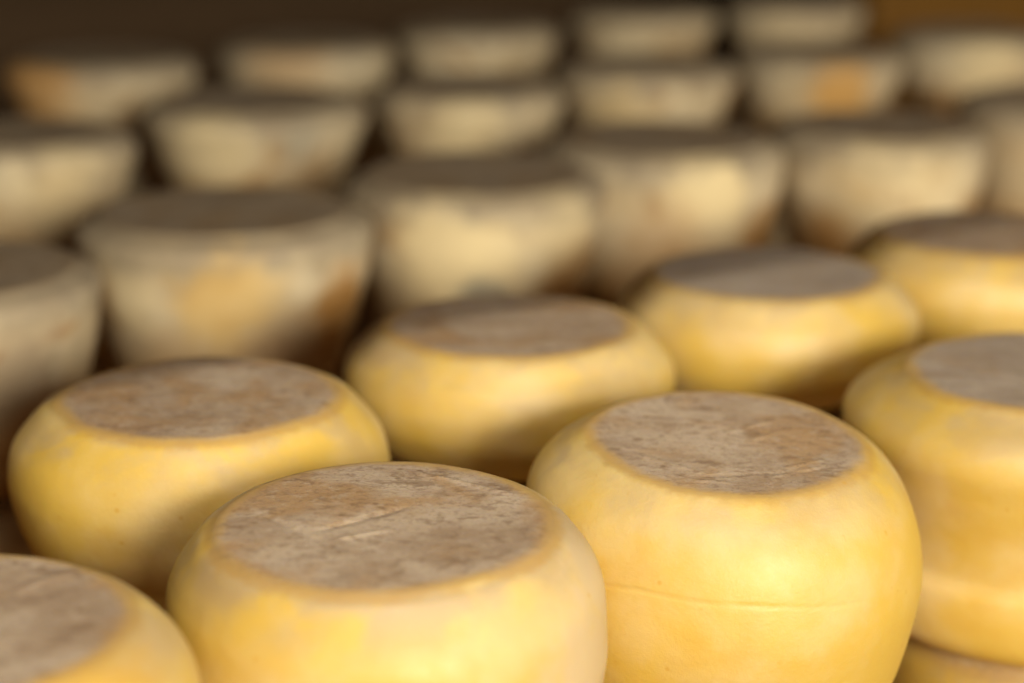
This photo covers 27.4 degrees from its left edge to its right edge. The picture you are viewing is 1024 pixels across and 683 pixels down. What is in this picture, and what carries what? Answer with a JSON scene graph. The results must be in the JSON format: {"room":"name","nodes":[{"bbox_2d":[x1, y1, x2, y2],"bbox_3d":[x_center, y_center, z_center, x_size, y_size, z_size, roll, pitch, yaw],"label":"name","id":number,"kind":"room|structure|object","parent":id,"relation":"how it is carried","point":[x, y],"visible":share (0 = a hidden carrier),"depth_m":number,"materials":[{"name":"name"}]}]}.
{"room":"cheese cellar","nodes":[
{"label":"cheese cellar","id":0,"kind":"room"},
{"bbox_2d":[0,0,715,118],"bbox_3d":[-1.633,-0.825,3.083,7.000,2.900,0.100,-11,19,-34],"label":"wall","id":1,"kind":"structure","parent":0,"point":[195,29],"depth_m":3.89,"materials":[{"name":"brown paint"}]},
{"bbox_2d":[714,0,734,124],"bbox_3d":[2.179,-0.561,2.131,0.100,2.900,5.900,-11,19,-34],"label":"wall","id":2,"kind":"structure","parent":0,"point":[723,45],"depth_m":4.55,"materials":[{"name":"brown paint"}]},
{"bbox_3d":[0.064,1.264,1.157,9.177,0.100,8.934,0,15,0],"label":"floor","id":3,"kind":"structure","parent":0,"visible":0},
{"bbox_2d":[852,0,1023,109],"bbox_3d":[0.695,-0.591,3.178,0.460,2.400,0.070,-11,19,-34],"label":"wooden post","id":4,"kind":"object","parent":3,"relation":"on","point":[882,18],"visible":0.02,"depth_m":3.10,"materials":[{"name":"orange wood"}]},
{"bbox_3d":[-1.993,0.220,-0.695,3.475,2.900,4.884,0,15,0],"label":"wall","id":5,"kind":"structure","parent":0,"visible":0},
{"bbox_2d":[334,108,569,381],"bbox_3d":[-0.933,0.184,1.599,4.190,0.030,2.875,-11,19,-34],"label":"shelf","id":6,"kind":"object","parent":5,"relation":"attached to","point":[365,316],"visible":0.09,"depth_m":2.33,"materials":[{"name":"brown wood"}]},
{"bbox_2d":[0,500,34,556],"bbox_3d":[-0.373,0.151,1.448,0.190,0.116,0.192,0,15,0],"label":"cheese wheel","id":7,"kind":"object","parent":6,"relation":"on","point":[12,540],"visible":0.05,"depth_m":1.36,"materials":[{"name":"brown food"}]},
{"bbox_2d":[0,241,102,501],"bbox_3d":[-0.373,0.023,1.413,0.196,0.150,0.199,0,15,0],"label":"cheese wheel","id":8,"kind":"object","parent":7,"relation":"on","point":[50,297],"visible":0.65,"depth_m":1.36,"materials":[{"name":"beige food"}]},
{"bbox_2d":[62,247,116,376],"bbox_3d":[-0.436,-0.010,1.925,0.190,0.172,0.191,0,15,0],"label":"cheese wheel","id":9,"kind":"object","parent":6,"relation":"on","point":[102,361],"visible":0.02,"depth_m":1.86,"materials":[{"name":"brown food"}]},
{"bbox_2d":[0,117,137,248],"bbox_3d":[-0.435,-0.140,1.889,0.198,0.101,0.196,0,15,0],"label":"cheese wheel","id":10,"kind":"object","parent":9,"relation":"on","point":[55,171],"visible":0.84,"depth_m":1.82,"materials":[{"name":"beige food"}]},
{"bbox_2d":[121,147,171,198],"bbox_3d":[-0.459,-0.140,2.396,0.190,0.172,0.191,0,15,0],"label":"cheese wheel","id":11,"kind":"object","parent":6,"relation":"on","point":[146,175],"visible":0.04,"depth_m":2.31,"materials":[{"name":"brown food"}]},
{"bbox_2d":[4,47,197,149],"bbox_3d":[-0.459,-0.270,2.360,0.213,0.100,0.211,0,15,0],"label":"cheese wheel","id":12,"kind":"object","parent":11,"relation":"on","point":[111,85],"visible":0.58,"depth_m":2.28,"materials":[{"name":"beige food"}]},
{"bbox_2d":[330,192,351,370],"bbox_3d":[-0.253,-0.059,2.104,0.196,0.172,0.197,0,15,0],"label":"cheese wheel","id":13,"kind":"object","parent":6,"relation":"on","point":[346,347],"visible":0.02,"depth_m":2.10,"materials":[{"name":"food"}]},
{"bbox_2d":[142,84,367,193],"bbox_3d":[-0.252,-0.190,2.068,0.221,0.101,0.222,0,15,0],"label":"cheese wheel","id":14,"kind":"object","parent":13,"relation":"on","point":[293,136],"visible":0.73,"depth_m":1.99,"materials":[{"name":"beige food"}]},
{"bbox_2d":[332,120,388,198],"bbox_3d":[-0.243,-0.176,2.527,0.192,0.172,0.192,0,15,0],"label":"cheese wheel","id":15,"kind":"object","parent":6,"relation":"on","point":[371,148],"visible":0.06,"depth_m":2.46,"materials":[{"name":"brown food"}]},
{"bbox_2d":[216,33,394,117],"bbox_3d":[-0.243,-0.306,2.490,0.209,0.101,0.208,0,15,0],"label":"cheese wheel","id":16,"kind":"object","parent":15,"relation":"on","point":[355,66],"visible":0.58,"depth_m":2.42,"materials":[{"name":"beige food"}]},
{"bbox_2d":[390,455,525,485],"bbox_3d":[-0.001,0.158,1.311,0.192,0.176,0.192,0,15,0],"label":"cheese wheel","id":17,"kind":"object","parent":6,"relation":"on","point":[392,458],"visible":0.02,"depth_m":1.29,"materials":[{"name":"food"}]},
{"bbox_2d":[343,294,674,483],"bbox_3d":[-0.002,0.032,1.277,0.201,0.089,0.200,0,15,0],"label":"cheese wheel","id":18,"kind":"object","parent":17,"relation":"on","point":[482,383],"visible":0.78,"depth_m":1.20,"materials":[{"name":"yellow food"}]},
{"bbox_2d":[721,88,753,129],"bbox_3d":[0.390,-0.294,2.952,0.192,0.172,0.191,0,15,0],"label":"cheese wheel","id":19,"kind":"object","parent":6,"relation":"on","point":[734,115],"visible":0.02,"depth_m":2.89,"materials":[{"name":"beige food"}]},
{"bbox_2d":[722,0,863,50],"bbox_3d":[0.389,-0.424,2.917,0.196,0.101,0.200,0,15,0],"label":"cheese wheel","id":20,"kind":"object","parent":19,"relation":"on","point":[747,22],"visible":0.56,"depth_m":2.83,"materials":[{"name":"beige food"}]},
{"bbox_2d":[750,129,787,246],"bbox_3d":[0.350,-0.158,2.460,0.191,0.172,0.191,0,15,0],"label":"cheese wheel","id":21,"kind":"object","parent":6,"relation":"on","point":[774,237],"visible":0.02,"depth_m":2.39,"materials":[{"name":"beige food"}]},
{"bbox_2d":[728,40,904,135],"bbox_3d":[0.350,-0.288,2.423,0.202,0.101,0.202,0,15,0],"label":"cheese wheel","id":22,"kind":"object","parent":21,"relation":"on","point":[778,81],"visible":0.67,"depth_m":2.35,"materials":[{"name":"beige food"}]},
{"bbox_2d":[822,406,842,420],"bbox_3d":[0.169,0.123,1.440,0.191,0.176,0.191,0,15,0],"label":"cheese wheel","id":23,"kind":"object","parent":6,"relation":"on","point":[835,412],"visible":0.02,"depth_m":1.39,"materials":[{"name":"brown food"}]},
{"bbox_2d":[616,247,919,410],"bbox_3d":[0.170,-0.004,1.405,0.202,0.089,0.204,0,15,0],"label":"cheese wheel","id":24,"kind":"object","parent":23,"relation":"on","point":[798,325],"visible":0.71,"depth_m":1.33,"materials":[{"name":"yellow food"}]},
{"bbox_2d":[892,637,1023,682],"bbox_3d":[0.304,0.208,1.222,0.191,0.125,0.191,0,15,0],"label":"cheese wheel","id":25,"kind":"object","parent":6,"relation":"on","point":[921,662],"visible":0.1,"depth_m":1.15,"materials":[{"name":"yellow food"}]},
{"bbox_2d":[842,332,1023,666],"bbox_3d":[0.303,0.082,1.188,0.235,0.139,0.236,0,15,0],"label":"cheese wheel","id":26,"kind":"object","parent":25,"relation":"on","point":[947,415],"visible":0.78,"depth_m":1.11,"materials":[{"name":"yellow food"}]},
{"bbox_3d":[0.562,-0.203,2.626,0.190,0.172,0.191,0,15,0],"label":"cheese wheel","id":27,"kind":"object","parent":6,"relation":"on","visible":0},
{"bbox_2d":[888,22,1023,116],"bbox_3d":[0.561,-0.334,2.591,0.196,0.101,0.199,0,15,0],"label":"cheese wheel","id":28,"kind":"object","parent":27,"relation":"on","point":[945,62],"visible":0.71,"depth_m":2.52,"materials":[{"name":"beige food"}]},
{"bbox_3d":[0.134,0.017,1.932,0.190,0.116,0.193,0,15,0],"label":"cheese wheel","id":29,"kind":"object","parent":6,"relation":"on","visible":0},
{"bbox_2d":[535,120,785,307],"bbox_3d":[0.133,-0.111,1.898,0.224,0.151,0.220,0,15,0],"label":"cheese wheel","id":30,"kind":"object","parent":29,"relation":"on","point":[674,188],"visible":0.62,"depth_m":1.81,"materials":[{"name":"beige food"}]},
{"bbox_3d":[0.175,-0.268,2.860,0.192,0.172,0.192,0,15,0],"label":"cheese wheel","id":31,"kind":"object","parent":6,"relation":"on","visible":0},
{"bbox_2d":[569,2,716,56],"bbox_3d":[0.175,-0.398,2.823,0.198,0.100,0.199,0,15,0],"label":"cheese wheel","id":32,"kind":"object","parent":31,"relation":"on","point":[620,27],"visible":0.65,"depth_m":2.75,"materials":[{"name":"beige food"}]},
{"bbox_3d":[-0.045,-0.219,2.683,0.191,0.172,0.192,0,15,0],"label":"cheese wheel","id":33,"kind":"object","parent":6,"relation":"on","visible":0},
{"bbox_2d":[395,17,557,78],"bbox_3d":[-0.045,-0.349,2.646,0.212,0.101,0.210,0,15,0],"label":"cheese wheel","id":34,"kind":"object","parent":33,"relation":"on","point":[522,47],"visible":0.64,"depth_m":2.57,"materials":[{"name":"beige food"}]},
{"bbox_3d":[-0.221,0.300,0.869,0.192,0.137,0.191,0,15,0],"label":"cheese wheel","id":35,"kind":"object","parent":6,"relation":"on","visible":0},
{"bbox_2d":[0,554,200,682],"bbox_3d":[-0.222,0.172,0.834,0.200,0.131,0.200,12,19,36],"label":"cheese wheel","id":36,"kind":"object","parent":35,"relation":"on","point":[61,622],"visible":1,"depth_m":0.82,"materials":[{"name":"yellow food"}]},
{"bbox_3d":[-0.057,0.270,0.989,0.192,0.131,0.192,0,15,0],"label":"cheese wheel","id":37,"kind":"object","parent":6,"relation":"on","visible":0},
{"bbox_2d":[164,461,607,682],"bbox_3d":[-0.057,0.143,0.953,0.200,0.135,0.201,0,15,0],"label":"cheese wheel","id":38,"kind":"object","parent":37,"relation":"on","point":[391,571],"visible":0.98,"depth_m":0.89,"materials":[{"name":"yellow food"}]},
{"bbox_3d":[0.107,0.247,1.104,0.191,0.114,0.191,0,15,0],"label":"cheese wheel","id":39,"kind":"object","parent":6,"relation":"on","visible":0},
{"bbox_2d":[526,391,922,682],"bbox_3d":[0.107,0.119,1.068,0.201,0.155,0.201,0,15,0],"label":"cheese wheel","id":40,"kind":"object","parent":39,"relation":"on","point":[734,537],"visible":0.9,"depth_m":0.99,"materials":[{"name":"yellow food"}]},
{"bbox_3d":[-0.168,0.209,1.173,0.190,0.151,0.191,0,15,0],"label":"cheese wheel","id":41,"kind":"object","parent":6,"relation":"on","visible":0},
{"bbox_2d":[7,357,389,610],"bbox_3d":[-0.168,0.082,1.138,0.204,0.113,0.203,7,17,24],"label":"cheese wheel","id":42,"kind":"object","parent":41,"relation":"on","point":[114,473],"visible":0.59,"depth_m":1.06,"materials":[{"name":"yellow food"}]},
{"bbox_3d":[0.342,0.090,1.558,0.192,0.176,0.192,0,15,0],"label":"cheese wheel","id":43,"kind":"object","parent":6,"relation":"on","visible":0},
{"bbox_2d":[845,210,1023,347],"bbox_3d":[0.342,-0.037,1.524,0.203,0.088,0.203,0,15,0],"label":"cheese wheel","id":44,"kind":"object","parent":43,"relation":"on","point":[962,270],"visible":0.59,"depth_m":1.45,"materials":[{"name":"yellow food"}]},
{"bbox_3d":[-0.216,0.100,1.630,0.191,0.117,0.191,0,15,0],"label":"cheese wheel","id":45,"kind":"object","parent":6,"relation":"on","visible":0},
{"bbox_2d":[73,186,373,376],"bbox_3d":[-0.216,-0.027,1.593,0.224,0.151,0.224,0,15,0],"label":"cheese wheel","id":46,"kind":"object","parent":45,"relation":"on","point":[275,273],"visible":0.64,"depth_m":1.51,"materials":[{"name":"beige food"}]},
{"bbox_3d":[-0.030,0.060,1.775,0.191,0.116,0.191,0,15,0],"label":"cheese wheel","id":47,"kind":"object","parent":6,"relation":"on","visible":0},
{"bbox_2d":[342,151,606,319],"bbox_3d":[-0.031,-0.067,1.738,0.217,0.151,0.219,0,15,0],"label":"cheese wheel","id":48,"kind":"object","parent":47,"relation":"on","point":[447,225],"visible":0.74,"depth_m":1.65,"materials":[{"name":"beige food"}]},
{"bbox_3d":[0.339,-0.002,2.000,0.192,0.116,0.191,0,15,0],"label":"cheese wheel","id":49,"kind":"object","parent":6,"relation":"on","visible":0},
{"bbox_2d":[766,110,989,256],"bbox_3d":[0.339,-0.130,1.965,0.205,0.150,0.208,4,16,14],"label":"cheese wheel","id":50,"kind":"object","parent":49,"relation":"on","point":[847,173],"visible":0.62,"depth_m":1.88,"materials":[{"name":"beige food"}]},
{"bbox_3d":[0.546,-0.048,2.166,0.190,0.116,0.190,0,15,0],"label":"cheese wheel","id":51,"kind":"object","parent":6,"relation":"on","visible":0},
{"bbox_2d":[954,83,1023,213],"bbox_3d":[0.546,-0.176,2.131,0.198,0.151,0.196,0,15,0],"label":"cheese wheel","id":52,"kind":"object","parent":51,"relation":"on","point":[998,110],"visible":0.54,"depth_m":2.07,"materials":[{"name":"beige food"}]},
{"bbox_3d":[-0.044,-0.085,2.198,0.192,0.172,0.190,0,15,0],"label":"cheese wheel","id":53,"kind":"object","parent":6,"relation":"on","visible":0},
{"bbox_2d":[370,72,564,158],"bbox_3d":[-0.046,-0.215,2.161,0.199,0.100,0.200,0,15,0],"label":"cheese wheel","id":54,"kind":"object","parent":53,"relation":"on","point":[466,111],"visible":0.66,"depth_m":2.09,"materials":[{"name":"beige food"}]},
{"bbox_3d":[0.147,-0.128,2.352,0.192,0.172,0.191,0,15,0],"label":"cheese wheel","id":55,"kind":"object","parent":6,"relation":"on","visible":0},
{"bbox_2d":[554,52,738,127],"bbox_3d":[0.147,-0.258,2.316,0.202,0.101,0.199,0,15,0],"label":"cheese wheel","id":56,"kind":"object","parent":55,"relation":"on","point":[636,85],"visible":0.61,"depth_m":2.24,"materials":[{"name":"beige food"}]}
]}

